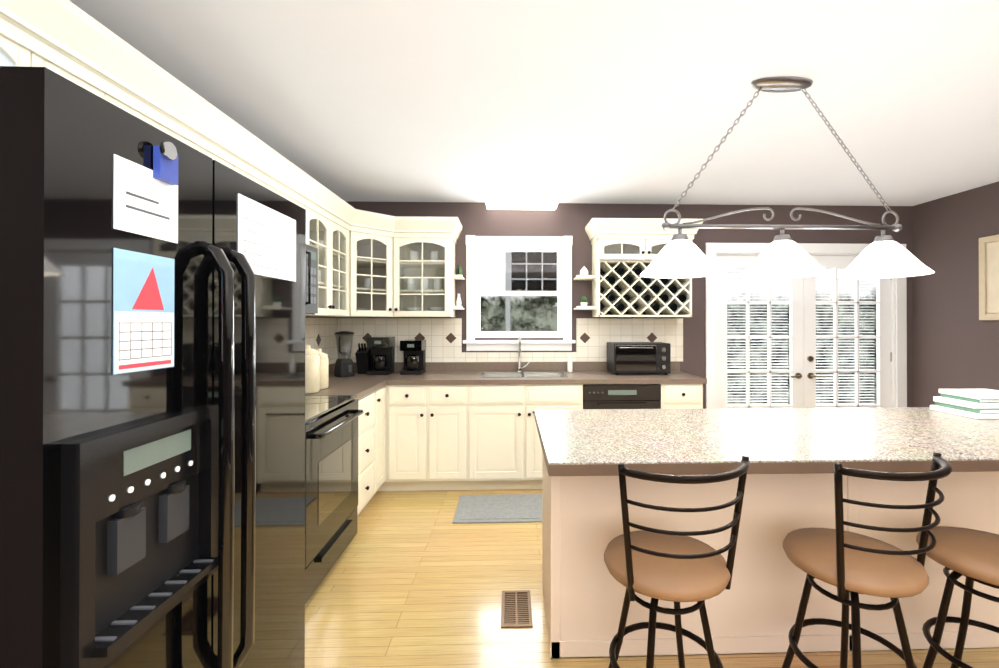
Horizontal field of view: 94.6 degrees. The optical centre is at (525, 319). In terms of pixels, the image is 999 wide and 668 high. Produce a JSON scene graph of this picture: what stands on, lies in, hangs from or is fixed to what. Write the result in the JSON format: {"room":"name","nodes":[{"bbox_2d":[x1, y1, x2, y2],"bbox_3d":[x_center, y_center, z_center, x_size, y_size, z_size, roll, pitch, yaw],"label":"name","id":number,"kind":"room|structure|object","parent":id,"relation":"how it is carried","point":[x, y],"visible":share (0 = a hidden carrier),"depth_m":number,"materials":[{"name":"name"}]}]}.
{"room":"kitchen","nodes":[
{"label":"kitchen","id":0,"kind":"room"},
{"bbox_2d":[305,316,336,317],"bbox_3d":[-1.711,0.133,0.596,0.140,2.510,7.660,0,0,-2],"label":"wall","id":1,"kind":"structure","parent":0,"point":[305,316],"depth_m":3.87,"materials":[{"name":"paint"}]},
{"bbox_2d":[0,0,43,66],"bbox_3d":[-1.498,-0.466,1.130,0.320,0.856,0.227,0,0,-2],"label":"upper cabinet","id":2,"kind":"object","parent":1,"relation":"attached to","point":[21,21],"depth_m":1.21,"materials":[{"name":"white wood"}]},
{"bbox_2d":[44,0,115,103],"bbox_3d":[-1.505,-0.465,1.357,0.320,0.856,0.227,0,0,-2],"label":"upper cabinet","id":3,"kind":"object","parent":1,"relation":"attached to","point":[76,50],"depth_m":1.35,"materials":[{"name":"white wood"}]},
{"bbox_2d":[113,44,159,129],"bbox_3d":[-1.512,-0.465,1.564,0.320,0.856,0.188,0,0,-2],"label":"upper cabinet","id":4,"kind":"object","parent":1,"relation":"attached to","point":[137,83],"depth_m":1.57,"materials":[{"name":"white wood"}]},
{"bbox_2d":[160,72,203,153],"bbox_3d":[-1.520,-0.464,1.781,0.320,0.856,0.246,0,0,-2],"label":"upper cabinet","id":5,"kind":"object","parent":1,"relation":"attached to","point":[181,115],"depth_m":1.77,"materials":[{"name":"white wood"}]},
{"bbox_2d":[204,104,239,172],"bbox_3d":[-1.528,-0.463,2.028,0.320,0.856,0.249,0,0,-2],"label":"upper cabinet","id":6,"kind":"object","parent":1,"relation":"attached to","point":[221,138],"depth_m":2.02,"materials":[{"name":"white wood"}]},
{"bbox_2d":[240,132,279,194],"bbox_3d":[-1.538,-0.461,2.343,0.320,0.856,0.381,0,0,-2],"label":"upper cabinet","id":7,"kind":"object","parent":1,"relation":"attached to","point":[261,166],"depth_m":2.33,"materials":[{"name":"white wood"}]},
{"bbox_2d":[280,160,307,315],"bbox_3d":[-1.551,-0.459,2.724,0.320,0.856,0.382,0,0,-2],"label":"upper cabinet","id":8,"kind":"object","parent":1,"relation":"attached to","point":[293,184],"depth_m":2.71,"materials":[{"name":"white wood"}]},
{"bbox_2d":[305,244,317,314],"bbox_3d":[-1.479,-0.247,2.536,0.445,0.423,0.752,0,0,-2],"label":"microwave","id":9,"kind":"object","parent":8,"relation":"attached to","point":[311,291],"visible":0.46,"depth_m":2.82,"materials":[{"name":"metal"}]},
{"bbox_2d":[308,180,331,316],"bbox_3d":[-1.564,-0.458,3.111,0.320,0.856,0.391,0,0,-2],"label":"upper cabinet","id":10,"kind":"object","parent":1,"relation":"attached to","point":[319,201],"depth_m":3.24,"materials":[{"name":"white wood"}]},
{"bbox_2d":[332,196,351,316],"bbox_3d":[-1.576,-0.456,3.499,0.320,0.856,0.386,0,0,-2],"label":"upper cabinet","id":11,"kind":"object","parent":1,"relation":"attached to","point":[341,214],"depth_m":3.63,"materials":[{"name":"white wood"}]},
{"bbox_2d":[69,0,998,205],"bbox_3d":[1.118,-1.171,0.695,5.800,0.100,7.660,0,0,-2],"label":"ceiling","id":12,"kind":"structure","parent":0,"point":[613,101],"depth_m":2.26,"materials":[{"name":"white paint"}]},
{"bbox_2d":[483,194,560,209],"bbox_3d":[-0.038,-1.069,4.183,0.680,0.074,0.290,0,0,-2],"label":"ceiling light fixture","id":13,"kind":"object","parent":12,"relation":"attached to","point":[523,201],"visible":1,"depth_m":4.07,"materials":[{"name":"white"}]},
{"bbox_2d":[640,76,934,278],"bbox_3d":[1.199,-0.661,2.156,1.334,0.905,0.364,0,0,-2],"label":"pendant light","id":14,"kind":"object","parent":12,"relation":"hanging from","point":[781,255],"visible":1,"depth_m":2.13,"materials":[{"name":"white glass"}]},
{"bbox_2d":[337,201,912,408],"bbox_3d":[0.988,0.150,4.447,5.490,2.510,0.140,0,0,-2],"label":"wall","id":15,"kind":"structure","parent":0,"point":[568,219],"depth_m":4.39,"materials":[{"name":"paint"}]},
{"bbox_2d":[392,216,455,316],"bbox_3d":[-0.907,-0.453,4.156,0.490,0.856,0.320,0,0,-2],"label":"upper cabinet","id":16,"kind":"object","parent":15,"relation":"attached to","point":[423,248],"depth_m":4.00,"materials":[{"name":"white wood"}]},
{"bbox_2d":[463,235,575,350],"bbox_3d":[-0.065,-0.251,4.378,1.050,1.081,0.191,0,0,-2],"label":"window","id":17,"kind":"structure","parent":15,"relation":"in","point":[476,246],"depth_m":4.34,"materials":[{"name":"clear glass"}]},
{"bbox_2d":[584,218,702,316],"bbox_3d":[1.052,-0.453,4.186,0.972,0.856,0.382,0,0,-2],"label":"upper cabinet","id":18,"kind":"object","parent":15,"relation":"attached to","point":[622,248],"depth_m":4.09,"materials":[{"name":"white wood"}]},
{"bbox_2d":[705,243,906,408],"bbox_3d":[2.693,0.335,4.481,1.960,2.140,0.164,0,0,-2],"label":"french door","id":19,"kind":"structure","parent":15,"relation":"attached to","point":[890,337],"depth_m":4.47,"materials":[{"name":"white wood"}]},
{"bbox_2d":[305,489,998,667],"bbox_3d":[1.118,1.439,0.683,5.800,0.100,7.660,0,0,-2],"label":"floor","id":20,"kind":"structure","parent":0,"point":[415,579],"depth_m":2.27,"materials":[{"name":"brown wood"}]},
{"bbox_2d":[0,66,305,667],"bbox_3d":[-1.146,0.500,1.148,0.925,1.779,0.906,0,0,-2],"label":"fridge","id":21,"kind":"object","parent":20,"relation":"on","point":[152,396],"visible":1,"depth_m":0.89,"materials":[{"name":"black metal"}]},
{"bbox_2d":[305,396,362,603],"bbox_3d":[-1.333,0.846,2.536,0.683,1.099,0.756,0,0,-2],"label":"range","id":22,"kind":"object","parent":20,"relation":"on","point":[331,463],"visible":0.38,"depth_m":2.46,"materials":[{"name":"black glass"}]},
{"bbox_2d":[357,433,376,515],"bbox_3d":[-1.415,0.937,3.164,0.621,0.922,0.462,0,0,-2],"label":"base cabinet","id":23,"kind":"object","parent":20,"relation":"on","point":[367,442],"depth_m":3.19,"materials":[{"name":"wood"}]},
{"bbox_2d":[377,433,388,490],"bbox_3d":[-1.427,0.939,3.535,0.621,0.922,0.280,0,0,-2],"label":"base cabinet","id":24,"kind":"object","parent":20,"relation":"on","point":[382,438],"depth_m":3.63,"materials":[{"name":"wood"}]},
{"bbox_2d":[389,433,468,490],"bbox_3d":[-0.796,0.941,4.003,0.627,0.922,0.621,0,0,-2],"label":"base cabinet","id":25,"kind":"object","parent":20,"relation":"on","point":[417,461],"depth_m":3.70,"materials":[{"name":"wood"}]},
{"bbox_2d":[452,494,541,523],"bbox_3d":[0.016,1.394,3.429,1.060,0.012,0.500,0,0,-2],"label":"rug","id":26,"kind":"object","parent":20,"relation":"on","point":[514,508],"visible":0.56,"depth_m":3.38,"materials":[{"name":"grey fabric"}]},
{"bbox_2d":[469,433,541,489],"bbox_3d":[-0.030,0.941,4.029,0.906,0.922,0.621,0,0,-2],"label":"base cabinet","id":27,"kind":"object","parent":20,"relation":"on","point":[497,461],"depth_m":3.72,"materials":[{"name":"wood"}]},
{"bbox_2d":[305,317,706,432],"bbox_3d":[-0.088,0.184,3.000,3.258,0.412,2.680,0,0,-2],"label":"kitchen counter","id":28,"kind":"object","parent":20,"relation":"on","point":[453,417],"depth_m":3.79,"materials":[{"name":"wood"}]},
{"bbox_2d":[305,345,319,393],"bbox_3d":[-1.441,0.320,3.035,0.150,0.315,0.150,0,0,-2],"label":"canister","id":29,"kind":"object","parent":28,"relation":"on","point":[312,370],"visible":0.65,"depth_m":2.99,"materials":[{"name":"beige ceramic"}]},
{"bbox_2d":[316,349,328,388],"bbox_3d":[-1.447,0.339,3.215,0.128,0.279,0.128,0,0,-2],"label":"canister","id":30,"kind":"object","parent":28,"relation":"on","point":[324,371],"visible":0.54,"depth_m":3.18,"materials":[{"name":"beige ceramic"}]},
{"bbox_2d":[334,331,353,376],"bbox_3d":[-1.551,0.289,3.914,0.170,0.385,0.206,0,0,-2],"label":"blender","id":31,"kind":"object","parent":28,"relation":"on","point":[344,366],"visible":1,"depth_m":3.89,"materials":[{"name":"grey plastic"}]},
{"bbox_2d":[355,343,371,373],"bbox_3d":[-1.458,0.343,4.151,0.100,0.274,0.181,0,0,-2],"label":"knife block","id":32,"kind":"object","parent":28,"relation":"on","point":[363,360],"visible":0.98,"depth_m":4.10,"materials":[{"name":"black wood"}]},
{"bbox_2d":[367,337,394,374],"bbox_3d":[-1.297,0.317,4.126,0.190,0.330,0.231,0,0,-2],"label":"coffee maker","id":33,"kind":"object","parent":28,"relation":"on","point":[383,355],"visible":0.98,"depth_m":4.04,"materials":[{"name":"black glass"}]},
{"bbox_2d":[400,340,425,374],"bbox_3d":[-1.018,0.332,4.155,0.190,0.300,0.231,0,0,-2],"label":"coffee maker","id":34,"kind":"object","parent":28,"relation":"on","point":[414,357],"visible":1,"depth_m":4.06,"materials":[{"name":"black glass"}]},
{"bbox_2d":[607,342,670,374],"bbox_3d":[1.013,0.345,4.159,0.500,0.275,0.335,0,0,-2],"label":"toaster oven","id":35,"kind":"object","parent":28,"relation":"on","point":[638,357],"visible":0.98,"depth_m":4.02,"materials":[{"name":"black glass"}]},
{"bbox_2d":[501,590,532,627],"bbox_3d":[-0.047,1.392,2.226,0.145,0.005,0.280,0,0,-2],"label":"floor vent","id":36,"kind":"object","parent":20,"relation":"in","point":[516,610],"visible":1,"depth_m":2.21,"materials":[{"name":"beige metal"}]},
{"bbox_2d":[583,384,660,408],"bbox_3d":[0.776,0.964,4.039,0.636,0.868,0.595,0,0,-2],"label":"dishwasher","id":37,"kind":"object","parent":20,"relation":"on","point":[621,396],"visible":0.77,"depth_m":3.76,"materials":[{"name":"black plastic"}]},
{"bbox_2d":[604,455,748,667],"bbox_3d":[0.471,0.911,1.505,0.447,0.970,0.465,0,0,-2],"label":"stool","id":38,"kind":"object","parent":20,"relation":"on","point":[675,567],"visible":1,"depth_m":1.42,"materials":[{"name":"brown metal"}]},
{"bbox_2d":[541,443,998,658],"bbox_3d":[1.355,0.960,2.191,2.530,0.876,0.506,0,0,-2],"label":"kitchen island","id":39,"kind":"object","parent":20,"relation":"on","point":[583,602],"depth_m":1.93,"materials":[{"name":"beige wood"}]},
{"bbox_2d":[534,407,998,478],"bbox_3d":[1.361,0.501,2.024,2.604,0.056,0.924,0,0,-2],"label":"island countertop","id":40,"kind":"structure","parent":39,"relation":"on","point":[577,443],"depth_m":1.82,"materials":[{"name":"beige stone"}]},
{"bbox_2d":[930,389,998,418],"bbox_3d":[2.294,0.418,2.322,0.300,0.112,0.251,0,0,-2],"label":"books","id":41,"kind":"object","parent":40,"relation":"on","point":[978,403],"visible":1,"depth_m":2.27,"materials":[{"name":"paper"}]},
{"bbox_2d":[782,452,951,667],"bbox_3d":[1.098,0.911,1.532,0.466,0.970,0.477,0,0,-2],"label":"stool","id":42,"kind":"object","parent":20,"relation":"on","point":[852,566],"visible":1,"depth_m":1.45,"materials":[{"name":"brown metal"}]},
{"bbox_2d":[916,526,998,667],"bbox_3d":[1.582,0.911,1.553,0.497,0.970,0.498,0,0,-2],"label":"stool","id":43,"kind":"object","parent":20,"relation":"on","point":[971,555],"visible":0.94,"depth_m":1.59,"materials":[{"name":"brown metal"}]},
{"bbox_2d":[913,181,998,406],"bbox_3d":[3.946,0.134,0.783,0.140,2.510,7.660,0,0,-2],"label":"wall","id":44,"kind":"structure","parent":0,"point":[952,341],"depth_m":4.07,"materials":[{"name":"purple paint"}]},
{"bbox_2d":[979,234,998,319],"bbox_3d":[3.771,-0.339,3.501,0.034,0.686,0.620,0,0,-2],"label":"picture frame","id":45,"kind":"object","parent":44,"relation":"attached to","point":[988,277],"visible":1,"depth_m":3.73,"materials":[{"name":"brown wood"}]},
{"label":"outside","id":46,"kind":"structure","parent":0,"visible":0},
{"bbox_2d":[480,252,876,407],"bbox_3d":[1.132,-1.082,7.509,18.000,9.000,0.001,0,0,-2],"label":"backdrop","id":47,"kind":"structure","parent":46,"point":[537,313],"depth_m":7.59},
{"bbox_3d":[1.181,1.587,6.013,18.000,0.250,2.970,0,0,-2],"label":"ground","id":48,"kind":"structure","parent":46,"visible":0},
{"bbox_2d":[505,252,556,330],"bbox_3d":[0.159,0.208,5.290,0.788,2.500,0.080,0,0,-2],"label":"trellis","id":49,"kind":"object","parent":48,"relation":"on","point":[543,268],"depth_m":5.27,"materials":[{"name":"white wood"}]}
]}

